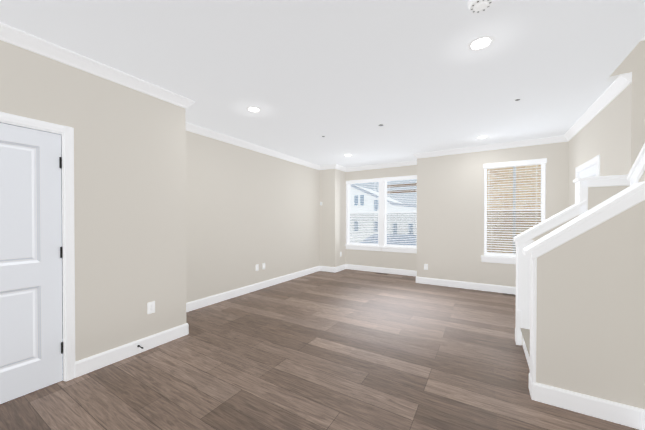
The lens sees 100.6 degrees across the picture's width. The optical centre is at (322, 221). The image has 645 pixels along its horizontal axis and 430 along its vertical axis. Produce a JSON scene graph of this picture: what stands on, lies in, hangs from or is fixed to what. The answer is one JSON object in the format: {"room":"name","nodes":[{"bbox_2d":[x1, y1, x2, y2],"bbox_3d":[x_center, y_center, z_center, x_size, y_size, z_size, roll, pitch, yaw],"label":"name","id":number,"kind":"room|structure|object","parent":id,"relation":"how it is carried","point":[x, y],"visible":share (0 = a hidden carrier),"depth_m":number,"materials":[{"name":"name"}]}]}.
{"room":"empty living room","nodes":[
{"label":"empty living room","id":0,"kind":"room"},
{"bbox_2d":[0,40,185,361],"bbox_3d":[-3.129,-0.029,1.363,0.840,2.710,4.580,0,1,31],"label":"wall","id":1,"kind":"structure","parent":0,"point":[130,203],"depth_m":2.52,"materials":[{"name":"grey paint"}]},
{"bbox_2d":[0,122,62,403],"bbox_3d":[-2.348,0.305,1.854,0.087,2.034,0.817,0,1,31],"label":"door","id":2,"kind":"structure","parent":1,"relation":"in","point":[31,319],"depth_m":2.05,"materials":[{"name":"white paint"}]},
{"bbox_2d":[0,112,74,380],"bbox_3d":[-2.385,0.271,1.876,0.133,2.102,0.954,0,1,31],"label":"door frame","id":3,"kind":"structure","parent":1,"relation":"attached to","point":[68,261],"depth_m":2.21,"materials":[{"name":"white paint"}]},
{"bbox_2d":[0,22,194,108],"bbox_3d":[-2.688,-1.337,1.199,0.074,0.092,4.534,0,1,31],"label":"crown molding","id":4,"kind":"structure","parent":1,"relation":"attached to","point":[45,48],"depth_m":2.28,"materials":[{"name":"white paint"}]},
{"bbox_2d":[75,323,188,377],"bbox_3d":[-1.829,1.251,2.692,0.016,0.128,1.009,0,1,31],"label":"baseboard","id":5,"kind":"structure","parent":1,"relation":"attached to","point":[84,366],"depth_m":2.59,"materials":[{"name":"white paint"}]},
{"bbox_2d":[147,301,154,313],"bbox_3d":[-1.778,0.895,2.780,0.009,0.115,0.070,0,1,31],"label":"electrical outlet","id":6,"kind":"object","parent":1,"relation":"attached to","point":[150,307],"visible":1,"depth_m":2.77,"materials":[{"name":"white plastic"}]},
{"bbox_2d":[186,130,345,302],"bbox_3d":[-0.834,-0.060,5.398,0.580,2.710,4.940,0,1,31],"label":"wall","id":7,"kind":"structure","parent":0,"point":[248,211],"depth_m":4.96,"materials":[{"name":"grey paint"}]},
{"bbox_2d":[186,266,318,311],"bbox_3d":[-1.131,1.232,5.231,0.016,0.128,4.090,0,1,31],"label":"baseboard","id":8,"kind":"structure","parent":7,"relation":"attached to","point":[200,303],"depth_m":4.74,"materials":[{"name":"white paint"}]},
{"bbox_2d":[186,122,319,169],"bbox_3d":[-1.106,-1.368,5.196,0.074,0.092,4.090,0,1,31],"label":"crown molding","id":9,"kind":"structure","parent":7,"relation":"attached to","point":[190,127],"depth_m":4.71,"materials":[{"name":"white paint"}]},
{"bbox_2d":[320,164,331,169],"bbox_3d":[0.135,-1.380,6.792,0.360,0.092,0.074,0,1,31],"label":"crown molding","id":10,"kind":"structure","parent":7,"relation":"attached to","point":[329,166],"depth_m":6.82,"materials":[{"name":"white paint"}]},
{"bbox_2d":[319,266,334,271],"bbox_3d":[0.124,1.220,6.852,0.420,0.128,0.016,0,1,31],"label":"baseboard","id":11,"kind":"structure","parent":7,"relation":"attached to","point":[321,268],"depth_m":6.86,"materials":[{"name":"white paint"}]},
{"bbox_2d":[332,164,347,171],"bbox_3d":[0.461,-1.381,6.892,0.074,0.092,0.584,0,1,31],"label":"crown molding","id":12,"kind":"structure","parent":7,"relation":"attached to","point":[336,166],"depth_m":6.84,"materials":[{"name":"white paint"}]},
{"bbox_2d":[335,264,346,271],"bbox_3d":[0.467,1.219,6.977,0.016,0.128,0.586,0,1,31],"label":"baseboard","id":13,"kind":"structure","parent":7,"relation":"attached to","point":[342,267],"depth_m":6.99,"materials":[{"name":"white paint"}]},
{"bbox_2d":[0,269,638,429],"bbox_3d":[0.269,1.360,2.155,6.300,0.080,9.600,0,1,31],"label":"floor","id":14,"kind":"structure","parent":0,"point":[347,349],"depth_m":2.34,"materials":[{"name":"brown wood"}]},
{"bbox_2d":[520,328,529,368],"bbox_3d":[1.834,0.000,0.816,1.639,2.660,3.701,0,1,31],"label":"stair steps","id":15,"kind":"structure","parent":14,"relation":"on","point":[526,339],"depth_m":2.58,"materials":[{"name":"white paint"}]},
{"bbox_2d":[0,0,644,167],"bbox_3d":[-0.107,-1.527,2.361,5.220,0.270,9.600,0,1,31],"label":"ceiling","id":16,"kind":"structure","parent":0,"point":[343,77],"depth_m":2.33,"materials":[{"name":"white paint"}]},
{"bbox_2d":[246,106,260,112],"bbox_3d":[-0.860,-1.397,3.347,0.190,0.004,0.190,0,1,31],"label":"recessed light","id":17,"kind":"object","parent":16,"relation":"in","point":[253,109],"visible":1,"depth_m":3.34,"materials":[{"name":"white paint"}]},
{"bbox_2d":[468,0,492,13],"bbox_3d":[0.990,-1.363,1.673,0.144,0.047,0.144,0,1,31],"label":"smoke detector","id":18,"kind":"object","parent":16,"relation":"attached to","point":[476,6],"visible":0.98,"depth_m":1.67,"materials":[{"name":"white plastic"}]},
{"bbox_2d":[467,35,494,50],"bbox_3d":[1.237,-1.388,2.091,0.190,0.004,0.190,0,1,31],"label":"recessed light","id":19,"kind":"object","parent":16,"relation":"in","point":[481,43],"visible":1,"depth_m":2.09,"materials":[{"name":"white paint"}]},
{"bbox_2d":[476,136,488,138],"bbox_3d":[2.668,-1.406,4.477,0.190,0.004,0.190,0,1,31],"label":"recessed light","id":20,"kind":"object","parent":16,"relation":"in","point":[480,137],"visible":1,"depth_m":4.49,"materials":[{"name":"white paint"}]},
{"bbox_2d":[345,165,416,270],"bbox_3d":[1.511,-0.071,6.782,1.994,2.710,0.140,0,1,31],"label":"wall","id":21,"kind":"structure","parent":0,"point":[396,260],"depth_m":6.71,"materials":[{"name":"grey paint"}]},
{"bbox_2d":[346,178,378,245],"bbox_3d":[1.071,-0.230,7.035,0.916,1.715,0.151,0,1,31],"label":"window blind","id":22,"kind":"object","parent":21,"relation":"in","point":[350,203],"visible":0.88,"depth_m":7.05,"materials":[{"name":"white paint"}]},
{"bbox_2d":[345,178,416,252],"bbox_3d":[1.483,-0.172,6.734,1.984,1.835,0.120,0,1,31],"label":"window","id":23,"kind":"structure","parent":21,"relation":"in","point":[401,249],"depth_m":6.71,"materials":[{"name":"white paint"}]},
{"bbox_2d":[347,264,416,275],"bbox_3d":[1.471,1.221,6.725,1.994,0.128,0.016,0,1,31],"label":"baseboard","id":24,"kind":"structure","parent":21,"relation":"attached to","point":[353,267],"depth_m":6.68,"materials":[{"name":"white paint"}]},
{"bbox_2d":[348,161,415,171],"bbox_3d":[1.456,-1.379,6.681,1.994,0.092,0.074,0,1,31],"label":"crown molding","id":25,"kind":"structure","parent":21,"relation":"attached to","point":[387,165],"depth_m":6.65,"materials":[{"name":"white paint"}]},
{"bbox_2d":[383,175,416,247],"bbox_3d":[1.947,-0.226,6.505,0.916,1.715,0.151,0,1,31],"label":"window blind","id":26,"kind":"object","parent":21,"relation":"in","point":[401,178],"visible":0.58,"depth_m":6.54,"materials":[{"name":"white paint"}]},
{"bbox_2d":[417,141,567,286],"bbox_3d":[3.269,-0.060,5.333,2.516,2.710,0.795,0,1,31],"label":"wall","id":27,"kind":"structure","parent":0,"point":[450,217],"depth_m":5.19,"materials":[{"name":"grey paint"}]},
{"bbox_2d":[416,276,515,294],"bbox_3d":[3.001,1.234,5.031,2.412,0.128,0.016,0,1,31],"label":"baseboard","id":28,"kind":"structure","parent":27,"relation":"attached to","point":[450,283],"depth_m":5.14,"materials":[{"name":"white paint"}]},
{"bbox_2d":[413,135,563,157],"bbox_3d":[2.961,-1.366,5.002,2.470,0.092,0.074,0,1,31],"label":"crown molding","id":29,"kind":"structure","parent":27,"relation":"attached to","point":[554,139],"depth_m":4.89,"materials":[{"name":"white paint"}]},
{"bbox_2d":[481,163,545,263],"bbox_3d":[3.432,-0.155,4.821,0.992,1.830,0.180,0,1,31],"label":"window","id":30,"kind":"structure","parent":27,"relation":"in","point":[543,166],"depth_m":4.89,"materials":[{"name":"white paint"}]},
{"bbox_2d":[484,158,546,256],"bbox_3d":[3.421,-0.215,4.803,0.916,1.711,0.080,0,1,31],"label":"window blind","id":31,"kind":"object","parent":30,"relation":"attached to","point":[518,163],"visible":0.85,"depth_m":4.83,"materials":[{"name":"white plastic"}]},
{"bbox_2d":[522,185,629,344],"bbox_3d":[2.489,0.461,2.684,0.860,1.710,0.120,0,1,31],"label":"wall","id":32,"kind":"structure","parent":0,"point":[597,196],"depth_m":2.54,"materials":[{"name":"grey paint"}]},
{"bbox_2d":[513,236,516,333],"bbox_3d":[2.471,0.445,2.689,0.895,1.740,0.186,0,1,31],"label":"trim","id":33,"kind":"structure","parent":32,"relation":"attached to","point":[514,238],"depth_m":2.90,"materials":[{"name":"white paint"}]},
{"bbox_2d":[515,328,517,343],"bbox_3d":[2.517,1.251,2.753,0.876,0.128,0.016,0,1,31],"label":"baseboard","id":34,"kind":"structure","parent":32,"relation":"attached to","point":[516,335],"depth_m":2.85,"materials":[{"name":"white paint"}]},
{"bbox_2d":[536,200,644,409],"bbox_3d":[1.843,0.548,1.895,0.555,1.547,0.130,0,1,31],"label":"wall","id":35,"kind":"structure","parent":0,"point":[590,316],"depth_m":1.81,"materials":[{"name":"grey paint"}]},
{"bbox_2d":[517,167,640,382],"bbox_3d":[1.801,0.437,1.927,0.570,1.518,0.196,0,1,31],"label":"stair railing","id":36,"kind":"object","parent":35,"relation":"attached to","point":[529,251],"depth_m":2.04,"materials":[{"name":"white paint"}]},
{"bbox_2d":[529,376,638,428],"bbox_3d":[1.794,1.258,1.860,0.546,0.128,0.041,0,1,31],"label":"baseboard","id":37,"kind":"structure","parent":35,"relation":"attached to","point":[621,414],"depth_m":1.83,"materials":[{"name":"white paint"}]},
{"bbox_2d":[568,70,644,206],"bbox_3d":[3.620,-0.045,3.360,0.370,2.710,2.215,0,1,31],"label":"wall","id":38,"kind":"structure","parent":0,"point":[612,133],"depth_m":2.81,"materials":[{"name":"grey paint"}]},
{"bbox_2d":[579,164,595,176],"bbox_3d":[3.548,0.292,3.590,0.087,2.034,0.817,0,1,31],"label":"closet door","id":39,"kind":"structure","parent":38,"relation":"in","point":[590,171],"depth_m":3.54,"materials":[{"name":"white paint"}]},
{"bbox_2d":[576,155,599,177],"bbox_3d":[3.585,0.258,3.568,0.133,2.102,0.954,0,1,31],"label":"door frame","id":40,"kind":"structure","parent":38,"relation":"attached to","point":[593,161],"depth_m":3.40,"materials":[{"name":"white paint"}]},
{"bbox_2d":[564,72,631,141],"bbox_3d":[3.408,-1.354,3.429,0.074,0.092,2.130,0,1,31],"label":"crown molding","id":41,"kind":"structure","parent":38,"relation":"attached to","point":[623,80],"depth_m":3.04,"materials":[{"name":"white paint"}]},
{"bbox_2d":[606,36,644,80],"bbox_3d":[3.245,-1.382,2.345,1.070,5.400,0.132,0,1,31],"label":"wall","id":42,"kind":"structure","parent":0,"point":[633,60],"depth_m":2.49,"materials":[{"name":"grey paint"}]},
{"bbox_2d":[638,171,644,182],"bbox_3d":[0.814,-0.015,-0.467,0.130,2.710,5.300,0,1,31],"label":"wall","id":43,"kind":"structure","parent":0,"point":[642,179],"depth_m":1.74,"materials":[{"name":"grey paint"}]},
{"bbox_2d":[632,143,644,201],"bbox_3d":[1.828,-0.327,1.204,0.186,2.108,1.427,0,1,31],"label":"trim","id":44,"kind":"structure","parent":43,"relation":"attached to","point":[640,160],"depth_m":1.69,"materials":[{"name":"white paint"}]},
{"bbox_2d":[639,408,644,429],"bbox_3d":[0.709,1.276,-0.489,0.016,0.128,5.135,0,1,31],"label":"baseboard","id":45,"kind":"structure","parent":43,"relation":"attached to","point":[641,411],"depth_m":1.70,"materials":[{"name":"white paint"}]},
{"label":"outside","id":46,"kind":"structure","parent":0,"visible":0},
{"bbox_3d":[32.813,4.224,54.192,160.000,0.200,113.100,0,1,31],"label":"ground","id":47,"kind":"structure","parent":46,"visible":0},
{"bbox_2d":[350,184,416,242],"bbox_3d":[1.290,-0.209,35.547,25.400,8.950,9.620,0,1,31],"label":"house","id":48,"kind":"structure","parent":47,"relation":"on","point":[413,207],"depth_m":29.33,"materials":[{"name":"white"}]},
{"bbox_2d":[360,234,415,244],"bbox_3d":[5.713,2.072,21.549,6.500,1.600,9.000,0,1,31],"label":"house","id":49,"kind":"structure","parent":47,"relation":"on","point":[414,241],"depth_m":19.01,"materials":[{"name":"white"}]},
{"bbox_2d":[387,183,416,193],"bbox_3d":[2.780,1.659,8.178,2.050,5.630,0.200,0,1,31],"label":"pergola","id":50,"kind":"object","parent":47,"relation":"on","point":[407,191],"depth_m":8.29,"materials":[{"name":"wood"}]},
{"bbox_2d":[487,164,540,252],"bbox_3d":[6.447,-1.105,5.332,6.450,11.200,0.527,0,1,31],"label":"brick","id":51,"kind":"object","parent":47,"relation":"on","point":[495,179],"depth_m":6.36,"materials":[{"name":"grey"}]}
]}

